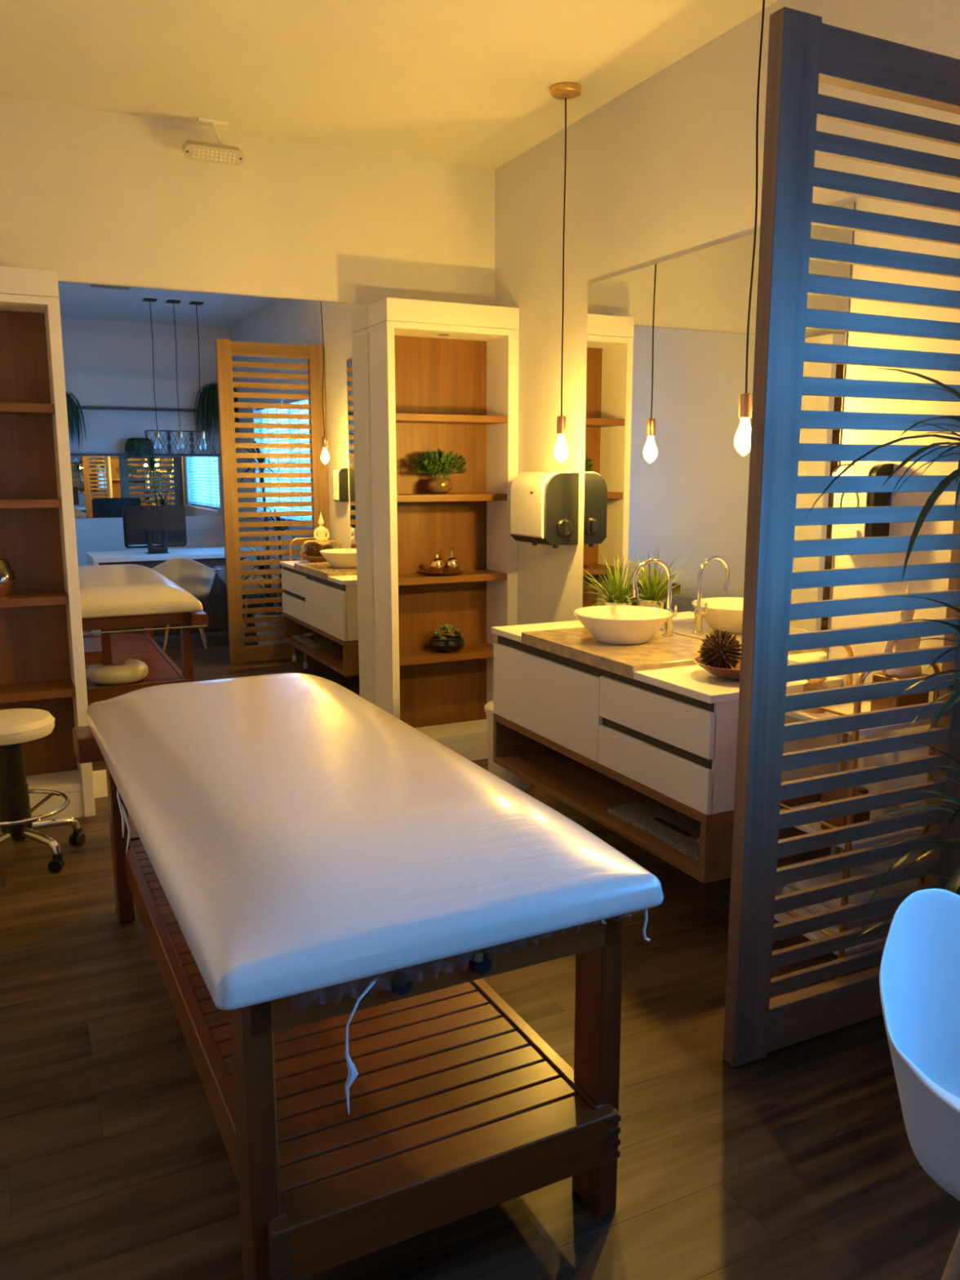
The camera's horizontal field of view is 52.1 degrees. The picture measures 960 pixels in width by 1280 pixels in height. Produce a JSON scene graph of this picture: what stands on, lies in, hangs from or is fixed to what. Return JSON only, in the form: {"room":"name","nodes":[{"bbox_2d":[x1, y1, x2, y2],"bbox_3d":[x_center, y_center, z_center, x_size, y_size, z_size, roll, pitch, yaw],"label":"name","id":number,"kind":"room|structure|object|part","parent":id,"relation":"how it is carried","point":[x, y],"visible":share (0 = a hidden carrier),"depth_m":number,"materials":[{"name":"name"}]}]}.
{"room":"massage room","nodes":[
{"label":"massage room","id":0,"kind":"room"},
{"bbox_2d":[0,95,495,306],"bbox_3d":[-1.767,-0.739,4.393,4.465,3.125,0.100,-5,11,-26],"label":"wall","id":1,"kind":"structure","parent":0,"point":[87,195],"depth_m":4.46,"materials":[{"name":"paint"}]},
{"bbox_2d":[92,769,107,798],"bbox_3d":[-1.178,0.620,4.855,1.406,0.130,0.016,-5,11,-26],"label":"baseboard","id":2,"kind":"structure","parent":1,"relation":"attached to","point":[100,778],"depth_m":4.56,"materials":[{"name":"white paint"}]},
{"bbox_2d":[57,280,375,771],"bbox_3d":[-1.180,-0.513,4.662,1.406,2.165,0.012,-5,11,-26],"label":"wall mirror","id":3,"kind":"object","parent":1,"relation":"attached to","point":[220,444],"visible":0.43,"depth_m":4.60,"materials":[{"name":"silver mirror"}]},
{"bbox_2d":[0,0,778,169],"bbox_3d":[-0.360,-1.793,1.308,4.465,0.080,6.477,-5,11,-26],"label":"ceiling","id":4,"kind":"structure","parent":0,"point":[468,82],"depth_m":3.64,"materials":[{"name":"paint"}]},
{"bbox_2d":[182,116,244,166],"bbox_3d":[-1.159,-2.163,4.248,0.258,0.189,0.098,-5,11,-26],"label":"emergency light","id":5,"kind":"object","parent":4,"relation":"hanging from","point":[219,153],"visible":1,"depth_m":4.24,"materials":[{"name":"white plastic"}]},
{"bbox_3d":[-1.151,-2.216,4.274,0.036,0.079,0.013,0,10,2],"label":"arm","id":6,"kind":"part","parent":5,"relation":"part of","materials":[{"name":"white plastic"}]},
{"bbox_2d":[550,82,581,462],"bbox_3d":[0.343,-1.478,4.040,0.124,1.472,0.124,-5,11,-26],"label":"pendant lamp","id":7,"kind":"object","parent":4,"relation":"hanging from","point":[562,91],"visible":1,"depth_m":4.02,"materials":[{"name":"gold metal"}]},
{"bbox_3d":[0.344,-0.812,4.155,0.063,0.121,0.063,-5,11,-26],"label":"bulb","id":8,"kind":"part","parent":7,"relation":"part of","materials":[{"name":"white glass"}]},
{"bbox_2d":[556,415,566,434],"bbox_3d":[0.344,-0.907,4.138,0.040,0.076,0.040,-5,11,-26],"label":"socket","id":9,"kind":"object","parent":7,"relation":"attached to","point":[561,420],"depth_m":4.12,"materials":[{"name":"orange metal"}]},
{"bbox_3d":[0.343,-1.559,4.026,0.010,1.247,0.011,-5,11,-26],"label":"cord","id":10,"kind":"part","parent":7,"relation":"part of","materials":[{"name":"black fabric"}]},
{"bbox_2d":[733,0,764,455],"bbox_3d":[0.844,-1.309,3.022,0.124,1.458,0.124,-5,11,-26],"label":"pendant lamp","id":11,"kind":"object","parent":4,"relation":"hanging from","point":[743,442],"visible":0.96,"depth_m":3.09,"materials":[{"name":"gold metal"}]},
{"bbox_3d":[0.845,-0.650,3.136,0.063,0.121,0.063,-5,11,-26],"label":"bulb","id":12,"kind":"part","parent":11,"relation":"part of","materials":[{"name":"white glass"}]},
{"bbox_2d":[738,393,752,417],"bbox_3d":[0.845,-0.745,3.119,0.040,0.076,0.040,-5,11,-26],"label":"socket","id":13,"kind":"object","parent":11,"relation":"attached to","point":[745,399],"depth_m":3.10,"materials":[{"name":"orange metal"}]},
{"bbox_3d":[0.846,-1.391,3.008,0.016,1.234,0.021,1,10,8],"label":"cord","id":14,"kind":"part","parent":11,"relation":"part of","materials":[{"name":"black fabric"}]},
{"bbox_2d":[0,758,959,1279],"bbox_3d":[-0.402,1.251,1.811,4.365,0.080,6.477,-5,11,-26],"label":"floor","id":15,"kind":"structure","parent":0,"point":[798,1161],"depth_m":2.25,"materials":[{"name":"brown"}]},
{"bbox_2d":[0,708,85,872],"bbox_3d":[-1.812,0.570,3.814,0.490,0.582,0.474,-5,11,-26],"label":"stool","id":16,"kind":"object","parent":15,"relation":"on","point":[18,726],"visible":1,"depth_m":3.75,"materials":[{"name":"beige leather"}]},
{"bbox_3d":[-1.829,0.779,3.700,0.149,0.077,0.184,-5,11,-26],"label":"leg","id":17,"kind":"part","parent":16,"relation":"part of","materials":[{"name":"silver metal"}]},
{"bbox_3d":[-1.806,0.327,3.752,0.328,0.083,0.328,-5,11,-26],"label":"seat","id":18,"kind":"part","parent":16,"relation":"part of","materials":[{"name":"white leather"}]},
{"bbox_3d":[-1.686,0.768,3.763,0.214,0.077,0.038,5,11,28],"label":"leg","id":19,"kind":"part","parent":16,"relation":"part of","materials":[{"name":"silver metal"}]},
{"bbox_3d":[-1.708,0.741,3.918,0.214,0.077,0.038,-9,13,-43],"label":"leg","id":20,"kind":"part","parent":16,"relation":"part of","materials":[{"name":"silver metal"}]},
{"bbox_2d":[0,266,95,820],"bbox_3d":[-2.090,-0.346,4.091,0.744,2.294,0.266,-5,11,-26],"label":"bookcase","id":21,"kind":"object","parent":15,"relation":"on","point":[42,660],"visible":0.98,"depth_m":4.23,"materials":[{"name":"white wood"}]},
{"bbox_2d":[0,558,15,598],"bbox_3d":[-2.014,-0.257,4.096,0.134,0.160,0.134,-5,11,-26],"label":"vase","id":22,"kind":"object","parent":21,"relation":"on","point":[6,585],"visible":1,"depth_m":4.08,"materials":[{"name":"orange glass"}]},
{"bbox_3d":[-2.014,-0.280,4.092,0.132,0.114,0.132,-5,11,-26],"label":"vase glass","id":23,"kind":"part","parent":22,"relation":"part of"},
{"bbox_3d":[-2.092,-0.943,3.981,0.662,0.034,0.235,-5,11,-26],"label":"shelf","id":24,"kind":"part","parent":21,"relation":"part of","materials":[{"name":"brown wood"}]},
{"bbox_3d":[-2.091,-1.426,3.905,0.744,0.102,0.266,-5,11,-26],"label":"panel","id":25,"kind":"part","parent":21,"relation":"part of","materials":[{"name":"white wood"}]},
{"bbox_3d":[-2.091,-1.359,3.917,0.744,0.030,0.264,-5,11,-26],"label":"head panel","id":26,"kind":"part","parent":21,"relation":"part of","materials":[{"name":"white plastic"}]},
{"bbox_3d":[-2.091,-0.561,4.047,0.662,0.034,0.235,-5,11,-26],"label":"shelf","id":27,"kind":"part","parent":21,"relation":"part of","materials":[{"name":"brown wood"}]},
{"bbox_3d":[-2.091,-0.161,4.116,0.662,0.034,0.235,-5,11,-26],"label":"shelf","id":28,"kind":"part","parent":21,"relation":"part of","materials":[{"name":"brown wood"}]},
{"bbox_3d":[-2.091,0.234,4.184,0.662,0.034,0.235,-5,11,-26],"label":"shelf","id":29,"kind":"part","parent":21,"relation":"part of","materials":[{"name":"brown wood"}]},
{"bbox_3d":[-2.148,-0.372,4.196,0.662,2.010,0.021,-5,11,-26],"label":"panel","id":30,"kind":"part","parent":21,"relation":"part of","materials":[{"name":"brown wood"}]},
{"bbox_3d":[-2.096,0.652,4.268,0.662,0.032,0.252,-5,11,-26],"label":"panel","id":31,"kind":"part","parent":21,"relation":"part of","materials":[{"name":"white plastic"}]},
{"bbox_3d":[-1.777,-0.306,4.256,0.045,2.160,0.264,-5,11,-26],"label":"panel","id":32,"kind":"part","parent":21,"relation":"part of","materials":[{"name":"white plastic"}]},
{"bbox_2d":[72,672,663,1279],"bbox_3d":[-0.494,0.650,2.643,0.926,0.821,2.066,-5,11,-26],"label":"massage table","id":33,"kind":"object","parent":15,"relation":"on","point":[325,891],"visible":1,"depth_m":1.91,"materials":[{"name":"white leather"}]},
{"bbox_3d":[-1.212,0.614,3.295,0.050,0.672,0.100,-5,11,-26],"label":"leg","id":34,"kind":"part","parent":33,"relation":"part of","materials":[{"name":"brown wood"}]},
{"bbox_3d":[-0.933,0.708,3.532,0.694,0.106,0.031,-5,11,-26],"label":"shelf rail","id":35,"kind":"part","parent":33,"relation":"part of","materials":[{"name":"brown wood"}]},
{"bbox_3d":[-0.779,0.882,2.521,0.030,0.106,1.939,-5,11,-26],"label":"shelf rail","id":36,"kind":"part","parent":33,"relation":"part of","materials":[{"name":"brown wood"}]},
{"bbox_3d":[-0.382,0.891,1.682,0.050,0.672,0.099,-5,11,-26],"label":"leg","id":37,"kind":"part","parent":33,"relation":"part of","materials":[{"name":"brown wood"}]},
{"bbox_3d":[-0.041,1.006,1.800,0.694,0.106,0.033,-5,11,-26],"label":"shelf rail","id":38,"kind":"part","parent":33,"relation":"part of","materials":[{"name":"brown wood"}]},
{"bbox_3d":[-0.196,0.831,2.812,0.030,0.106,1.939,-5,11,-26],"label":"shelf rail","id":39,"kind":"part","parent":33,"relation":"part of","materials":[{"name":"brown wood"}]},
{"bbox_3d":[0.237,0.837,1.992,0.050,0.672,0.099,-5,11,-26],"label":"leg","id":40,"kind":"part","parent":33,"relation":"part of","materials":[{"name":"brown wood"}]},
{"bbox_2d":[367,297,519,760],"bbox_3d":[-0.177,-0.508,5.019,0.700,2.294,0.266,-5,11,-26],"label":"bookcase","id":41,"kind":"object","parent":15,"relation":"on","point":[443,375],"visible":0.85,"depth_m":5.04,"materials":[{"name":"white wood"}]},
{"bbox_3d":[-0.475,-0.417,4.887,0.037,2.160,0.264,-5,11,-26],"label":"panel","id":42,"kind":"part","parent":41,"relation":"part of","materials":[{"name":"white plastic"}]},
{"bbox_2d":[408,448,466,493],"bbox_3d":[-0.209,-0.852,4.939,0.325,0.231,0.203,-5,11,-26],"label":"potted plant","id":43,"kind":"object","parent":41,"relation":"on","point":[439,463],"visible":1,"depth_m":4.90,"materials":[{"name":"green plant"}]},
{"bbox_3d":[-0.204,-0.777,4.950,0.132,0.080,0.132,-5,11,-26],"label":"pot","id":44,"kind":"part","parent":43,"relation":"part of","materials":[{"name":"brown ceramic"}]},
{"bbox_3d":[-0.241,-0.533,5.122,0.605,2.010,0.021,-5,11,-26],"label":"panel","id":45,"kind":"part","parent":41,"relation":"part of","materials":[{"name":"brown wood"}]},
{"bbox_2d":[419,568,464,575],"bbox_3d":[-0.195,-0.346,5.018,0.232,0.020,0.232,-5,11,-26],"label":"wooden tray","id":46,"kind":"object","parent":41,"relation":"on","point":[428,571],"visible":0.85,"depth_m":4.95,"materials":[{"name":"brown wood"}]},
{"bbox_2d":[429,553,444,572],"bbox_3d":[-0.218,-0.389,4.987,0.082,0.102,0.082,-5,11,-26],"label":"glass ornament","id":47,"kind":"object","parent":46,"relation":"on","point":[437,564],"visible":0.89,"depth_m":4.96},
{"bbox_2d":[444,546,459,572],"bbox_3d":[-0.143,-0.411,5.027,0.082,0.132,0.082,-5,11,-26],"label":"glass ornament","id":48,"kind":"object","parent":46,"relation":"on","point":[451,563],"visible":0.91,"depth_m":5.00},
{"bbox_3d":[-0.178,-1.588,4.833,0.700,0.102,0.266,-5,11,-26],"label":"panel","id":49,"kind":"part","parent":41,"relation":"part of","materials":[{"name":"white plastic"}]},
{"bbox_3d":[-0.178,-1.521,4.845,0.700,0.030,0.264,-5,11,-26],"label":"head panel","id":50,"kind":"part","parent":41,"relation":"part of","materials":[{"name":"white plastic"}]},
{"bbox_2d":[437,333,449,336],"bbox_3d":[-0.177,-1.499,4.822,0.060,0.006,0.060,-5,11,-26],"label":"recessed light","id":51,"kind":"object","parent":41,"relation":"attached to","point":[441,335],"depth_m":4.81,"materials":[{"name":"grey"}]},
{"bbox_3d":[-0.183,0.072,5.109,0.605,0.034,0.235,-5,11,-26],"label":"shelf","id":52,"kind":"part","parent":41,"relation":"part of","materials":[{"name":"brown wood"}]},
{"bbox_2d":[427,623,465,653],"bbox_3d":[-0.172,-0.013,5.087,0.198,0.142,0.192,-5,11,-26],"label":"succulent bowl","id":53,"kind":"object","parent":41,"relation":"on","point":[440,643],"visible":1,"depth_m":5.03,"materials":[{"name":"black"}]},
{"bbox_2d":[427,635,465,653],"bbox_3d":[-0.174,0.022,5.091,0.192,0.070,0.192,-5,11,-26],"label":"pot","id":54,"kind":"object","parent":53,"relation":"on","point":[440,643],"depth_m":5.02,"materials":[{"name":"black ceramic"}]},
{"bbox_3d":[-0.189,0.490,5.193,0.605,0.032,0.252,-5,11,-26],"label":"panel","id":55,"kind":"part","parent":41,"relation":"part of","materials":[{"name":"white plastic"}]},
{"bbox_3d":[-0.184,-0.723,4.972,0.605,0.034,0.235,-5,11,-26],"label":"shelf","id":56,"kind":"part","parent":41,"relation":"part of","materials":[{"name":"brown wood"}]},
{"bbox_3d":[-0.185,-1.104,4.906,0.605,0.034,0.235,-5,11,-26],"label":"shelf","id":57,"kind":"part","parent":41,"relation":"part of","materials":[{"name":"brown wood"}]},
{"bbox_3d":[-0.184,-0.323,5.041,0.605,0.034,0.235,-5,11,-26],"label":"shelf","id":58,"kind":"part","parent":41,"relation":"part of","materials":[{"name":"brown wood"}]},
{"bbox_3d":[0.111,-0.466,5.171,0.058,2.160,0.264,-5,11,-26],"label":"panel","id":59,"kind":"part","parent":41,"relation":"part of","materials":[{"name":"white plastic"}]},
{"bbox_2d":[484,700,532,791],"bbox_3d":[0.147,0.501,4.706,0.252,0.412,0.252,-5,11,-26],"label":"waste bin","id":60,"kind":"object","parent":15,"relation":"on","point":[494,768],"visible":0.2,"depth_m":4.64,"materials":[{"name":"white plastic"}]},
{"bbox_3d":[0.147,0.320,4.675,0.252,0.044,0.252,-5,11,-26],"label":"lid","id":61,"kind":"part","parent":60,"relation":"part of","materials":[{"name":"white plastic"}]},
{"bbox_2d":[722,6,959,1067],"bbox_3d":[1.004,-0.159,2.482,0.824,2.467,0.045,-5,11,-26],"label":"slatted screen","id":62,"kind":"object","parent":15,"relation":"on","point":[804,51],"visible":0.88,"depth_m":2.38,"materials":[{"name":"brown wood"}]},
{"bbox_3d":[0.683,-0.134,2.326,0.109,2.463,0.045,-5,11,-26],"label":"post","id":63,"kind":"part","parent":62,"relation":"part of","materials":[{"name":"wood"}]},
{"bbox_3d":[1.001,0.985,2.678,0.597,0.123,0.041,-5,11,-26],"label":"rail","id":64,"kind":"part","parent":62,"relation":"part of","materials":[{"name":"wood"}]},
{"bbox_3d":[0.999,-1.313,2.281,0.597,0.101,0.041,-5,11,-26],"label":"rail","id":65,"kind":"part","parent":62,"relation":"part of","materials":[{"name":"wood"}]},
{"bbox_3d":[1.321,-0.188,2.636,0.118,2.463,0.045,-5,11,-26],"label":"post","id":66,"kind":"part","parent":62,"relation":"part of","materials":[{"name":"wood"}]},
{"bbox_2d":[773,644,941,978],"bbox_3d":[1.093,0.515,2.937,0.330,0.984,0.374,-5,11,-26],"label":"shelving unit","id":67,"kind":"object","parent":15,"relation":"on","point":[861,706],"visible":0.16,"depth_m":2.83,"materials":[{"name":"brown wood"}]},
{"bbox_3d":[0.955,0.514,2.867,0.010,0.010,0.320,-5,11,-26],"label":"shelf rail","id":68,"kind":"part","parent":67,"relation":"part of","materials":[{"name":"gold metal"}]},
{"bbox_3d":[0.955,0.830,2.921,0.010,0.010,0.320,-5,11,-26],"label":"shelf rail","id":69,"kind":"part","parent":67,"relation":"part of","materials":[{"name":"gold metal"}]},
{"bbox_2d":[801,676,827,714],"bbox_3d":[0.984,0.158,2.883,0.070,0.106,0.070,-5,11,-26],"label":"glass jar","id":70,"kind":"object","parent":67,"relation":"on","point":[805,686],"visible":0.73,"depth_m":2.90,"materials":[{"name":"glass"}]},
{"bbox_2d":[773,911,887,955],"bbox_3d":[1.094,0.861,2.996,0.302,0.018,0.312,-5,11,-26],"label":"shelf","id":71,"kind":"object","parent":67,"relation":"attached to","point":[782,917],"depth_m":2.86,"materials":[{"name":"white paint"}]},
{"bbox_3d":[0.954,0.189,2.811,0.010,0.010,0.320,-5,11,-26],"label":"shelf rail","id":72,"kind":"part","parent":67,"relation":"part of","materials":[{"name":"gold metal"}]},
{"bbox_2d":[791,907,894,934],"bbox_3d":[1.094,0.831,2.991,0.240,0.042,0.250,-5,11,-26],"label":"folded towel","id":73,"kind":"object","parent":67,"relation":"on","point":[802,912],"visible":0.03,"depth_m":2.89,"materials":[{"name":"white fabric"}]},
{"bbox_2d":[782,885,897,927],"bbox_3d":[1.094,0.789,2.984,0.240,0.042,0.250,-5,11,-26],"label":"folded towel","id":74,"kind":"object","parent":73,"relation":"on","point":[817,908],"visible":0.2,"depth_m":2.90,"materials":[{"name":"white fabric"}]},
{"bbox_2d":[785,867,899,908],"bbox_3d":[1.094,0.747,2.977,0.240,0.042,0.250,-5,11,-26],"label":"folded towel","id":75,"kind":"object","parent":74,"relation":"on","point":[814,882],"visible":0.14,"depth_m":2.94,"materials":[{"name":"white fabric"}]},
{"bbox_3d":[1.023,0.454,3.072,0.329,0.910,0.019,-5,11,-26],"label":"frame","id":76,"kind":"part","parent":67,"relation":"part of","materials":[{"name":"brown wood"}]},
{"bbox_2d":[821,786,868,803],"bbox_3d":[1.114,0.487,3.004,0.104,0.075,0.094,-5,11,-26],"label":"wooden box","id":77,"kind":"object","parent":67,"relation":"on","point":[858,788],"visible":0.14,"depth_m":2.98,"materials":[{"name":"brown wood"}]},
{"bbox_3d":[1.114,0.457,2.999,0.104,0.014,0.094,-5,11,-26],"label":"lid","id":78,"kind":"part","parent":77,"relation":"part of","materials":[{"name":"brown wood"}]},
{"bbox_2d":[821,788,870,830],"bbox_3d":[1.055,0.500,2.830,0.104,0.110,0.094,-5,11,-26],"label":"wooden box","id":79,"kind":"object","parent":67,"relation":"on","point":[841,793],"visible":0.44,"depth_m":2.81,"materials":[{"name":"brown wood"}]},
{"bbox_3d":[1.055,0.456,2.822,0.104,0.022,0.094,-5,11,-26],"label":"lid","id":80,"kind":"part","parent":79,"relation":"part of","materials":[{"name":"brown wood"}]},
{"bbox_2d":[779,800,922,849],"bbox_3d":[1.094,0.546,2.942,0.302,0.018,0.312,-5,11,-26],"label":"shelf","id":81,"kind":"object","parent":67,"relation":"attached to","point":[814,827],"depth_m":2.84,"materials":[{"name":"white paint"}]},
{"bbox_2d":[785,701,931,735],"bbox_3d":[1.093,0.221,2.886,0.302,0.018,0.312,-5,11,-26],"label":"shelf","id":82,"kind":"object","parent":67,"relation":"attached to","point":[848,708],"depth_m":2.84,"materials":[{"name":"white paint"}]},
{"bbox_3d":[1.164,0.502,2.789,0.329,0.910,0.019,-5,11,-26],"label":"frame","id":83,"kind":"part","parent":67,"relation":"part of","materials":[{"name":"brown wood"}]},
{"bbox_3d":[1.233,0.491,3.002,0.010,0.010,0.320,-5,11,-26],"label":"shelf rail","id":84,"kind":"part","parent":67,"relation":"part of","materials":[{"name":"wood"}]},
{"bbox_2d":[870,671,928,711],"bbox_3d":[1.208,0.159,2.822,0.130,0.124,0.095,-5,11,-26],"label":"wooden block","id":85,"kind":"object","parent":67,"relation":"on","point":[913,699],"visible":0.2,"depth_m":2.79,"materials":[{"name":"brown wood"}]},
{"bbox_2d":[882,584,921,676],"bbox_3d":[1.208,-0.030,2.789,0.145,0.258,0.091,-5,11,-26],"label":"seated statue","id":86,"kind":"object","parent":85,"relation":"on","point":[900,645],"visible":0.41,"depth_m":2.77,"materials":[{"name":"beige plastic"}]},
{"bbox_2d":[803,367,959,1026],"bbox_3d":[1.174,0.269,2.123,0.759,1.747,0.776,-5,11,-26],"label":"potted plant","id":87,"kind":"object","parent":15,"relation":"on","point":[953,883],"visible":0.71,"depth_m":2.15,"materials":[{"name":"green plant"}]},
{"bbox_2d":[879,888,959,1279],"bbox_3d":[0.898,0.857,1.519,0.663,0.800,0.539,-7,12,-37],"label":"armchair","id":88,"kind":"object","parent":15,"relation":"on","point":[919,974],"visible":1,"depth_m":1.62,"materials":[{"name":"white plastic"}]},
{"bbox_3d":[0.736,1.047,1.556,0.128,0.411,0.030,1,10,5],"label":"leg","id":89,"kind":"part","parent":88,"relation":"part of","materials":[{"name":"brown wood"}]},
{"bbox_2d":[494,0,959,890],"bbox_3d":[1.528,-0.413,2.489,0.140,3.125,6.377,-5,11,-26],"label":"wall","id":90,"kind":"structure","parent":0,"point":[664,169],"depth_m":3.62,"materials":[{"name":"paint"}]},
{"bbox_2d":[510,471,578,548],"bbox_3d":[0.302,-0.615,4.610,0.180,0.347,0.377,-5,11,-26],"label":"dispenser","id":91,"kind":"object","parent":90,"relation":"attached to","point":[544,505],"visible":1,"depth_m":4.49,"materials":[{"name":"white plastic"}]},
{"bbox_2d":[510,534,577,545],"bbox_3d":[0.299,-0.476,4.650,0.171,0.031,0.346,-5,11,-26],"label":"tray","id":92,"kind":"object","parent":91,"relation":"on","point":[548,540],"depth_m":4.51,"materials":[{"name":"black plastic"}]},
{"bbox_3d":[0.371,-0.604,4.483,0.168,0.315,0.026,-5,11,-26],"label":"panel","id":93,"kind":"part","parent":91,"relation":"part of","materials":[{"name":"black plastic"}]},
{"bbox_3d":[0.386,-0.515,4.480,0.080,0.080,0.018,-5,11,-26],"label":"feed knob","id":94,"kind":"part","parent":91,"relation":"part of","materials":[{"name":"black plastic"}]},
{"bbox_2d":[493,635,839,884],"bbox_3d":[0.612,0.343,3.736,0.528,0.572,1.438,-5,11,-26],"label":"bathroom vanity","id":95,"kind":"object","parent":90,"relation":"attached to","point":[594,740],"visible":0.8,"depth_m":3.39,"materials":[{"name":"white wood"}]},
{"bbox_3d":[0.248,0.226,3.880,0.018,0.310,0.828,-5,11,-26],"label":"door","id":96,"kind":"part","parent":95,"relation":"part of","materials":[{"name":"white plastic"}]},
{"bbox_2d":[608,799,701,862],"bbox_3d":[0.687,0.652,3.396,0.230,0.022,0.540,-5,11,-26],"label":"woven mat","id":97,"kind":"object","parent":95,"relation":"on","point":[642,815],"visible":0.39,"depth_m":3.42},
{"bbox_2d":[654,817,690,836],"bbox_3d":[0.660,0.642,3.370,0.020,0.006,0.180,-5,11,-26],"label":"utensil","id":98,"kind":"object","parent":97,"relation":"on","point":[659,820],"visible":1,"depth_m":3.36,"materials":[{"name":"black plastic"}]},
{"bbox_3d":[0.567,0.419,3.257,0.018,0.141,0.607,-5,11,-26],"label":"drawer","id":99,"kind":"part","parent":95,"relation":"part of","materials":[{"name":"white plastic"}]},
{"bbox_3d":[0.567,0.245,3.227,0.018,0.145,0.607,-5,11,-26],"label":"drawer","id":100,"kind":"part","parent":95,"relation":"part of","materials":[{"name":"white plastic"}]},
{"bbox_2d":[491,620,842,703],"bbox_3d":[0.608,0.048,3.685,0.535,0.026,1.451,-5,11,-26],"label":"countertop","id":101,"kind":"structure","parent":95,"relation":"on","point":[695,682],"depth_m":3.15,"materials":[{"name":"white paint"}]},
{"bbox_3d":[0.349,-0.042,4.204,0.535,0.026,0.278,-5,11,-26],"label":"counter panel","id":102,"kind":"part","parent":101,"relation":"part of","materials":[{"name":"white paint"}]},
{"bbox_2d":[521,626,741,679],"bbox_3d":[0.577,0.029,3.735,0.534,0.045,0.775,-5,11,-26],"label":"stone slab","id":103,"kind":"object","parent":101,"relation":"on","point":[577,644],"visible":0.58,"depth_m":3.59,"materials":[{"name":"stone"}]},
{"bbox_2d":[561,545,656,612],"bbox_3d":[0.531,-0.229,4.081,0.353,0.346,0.486,-5,11,-26],"label":"potted grass","id":104,"kind":"object","parent":103,"relation":"on","point":[618,597],"depth_m":4.06,"materials":[{"name":"green plant"}]},
{"bbox_2d":[604,600,631,605],"bbox_3d":[0.579,-0.112,4.122,0.116,0.101,0.116,-5,11,-26],"label":"pot","id":105,"kind":"object","parent":104,"relation":"on","point":[609,602],"depth_m":4.07,"materials":[{"name":"white ceramic"}]},
{"bbox_2d":[573,605,672,644],"bbox_3d":[0.544,-0.053,3.752,0.374,0.110,0.374,-5,11,-26],"label":"basin","id":106,"kind":"object","parent":103,"relation":"on","point":[629,624],"visible":1,"depth_m":3.66,"materials":[{"name":"white ceramic"}]},
{"bbox_2d":[632,558,676,637],"bbox_3d":[0.671,-0.163,3.799,0.183,0.311,0.071,-1,10,-7],"label":"faucet","id":107,"kind":"object","parent":103,"relation":"on","point":[668,624],"visible":0.88,"depth_m":3.79,"materials":[{"name":"silver metal"}]},
{"bbox_3d":[0.664,-0.213,3.782,0.172,0.206,0.017,-4,10,-20],"label":"spout","id":108,"kind":"part","parent":107,"relation":"part of","materials":[{"name":"silver metal"}]},
{"bbox_3d":[0.751,-0.113,3.798,0.013,0.047,0.033,-5,11,-26],"label":"lever","id":109,"kind":"part","parent":107,"relation":"part of","materials":[{"name":"silver metal"}]},
{"bbox_3d":[0.841,0.128,3.220,0.535,0.026,0.398,-5,11,-26],"label":"counter panel","id":110,"kind":"part","parent":101,"relation":"part of","materials":[{"name":"white paint"}]},
{"bbox_2d":[693,655,789,680],"bbox_3d":[0.845,0.094,3.181,0.302,0.052,0.302,-5,11,-26],"label":"wooden bowl","id":111,"kind":"object","parent":101,"relation":"on","point":[733,673],"visible":0.38,"depth_m":3.10,"materials":[{"name":"brown wood"}]},
{"bbox_2d":[697,629,741,669],"bbox_3d":[0.780,0.036,3.187,0.142,0.141,0.142,-5,11,-26],"label":"seed pod","id":112,"kind":"object","parent":111,"relation":"in","point":[721,651],"visible":0.94,"depth_m":3.15,"materials":[{"name":"brown plant"}]},
{"bbox_2d":[582,202,855,662],"bbox_3d":[0.806,-0.730,3.753,0.007,1.439,1.493,-5,11,-26],"label":"wall mirror","id":113,"kind":"object","parent":90,"relation":"attached to","point":[666,477],"visible":0.64,"depth_m":3.78,"materials":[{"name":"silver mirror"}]},
{"bbox_2d":[775,884,884,948],"bbox_3d":[1.244,0.930,3.129,0.016,0.100,4.750,-5,11,-26],"label":"baseboard","id":114,"kind":"structure","parent":90,"relation":"attached to","point":[779,890],"depth_m":3.48,"materials":[{"name":"white paint"}]},
{"bbox_2d":[828,463,893,538],"bbox_3d":[1.156,-0.410,2.996,0.083,0.252,0.169,-5,11,-26],"label":"soap dispenser","id":115,"kind":"object","parent":90,"relation":"attached to","point":[866,499],"visible":0.35,"depth_m":2.95,"materials":[{"name":"white plastic"}]},
{"bbox_3d":[1.128,-0.422,3.066,0.072,0.252,0.016,-5,11,-26],"label":"panel","id":116,"kind":"part","parent":115,"relation":"part of","materials":[{"name":"white plastic"}]},
{"bbox_3d":[1.193,-0.400,2.935,0.072,0.252,0.024,-5,11,-26],"label":"panel","id":117,"kind":"part","parent":115,"relation":"part of","materials":[{"name":"black plastic"}]}
]}

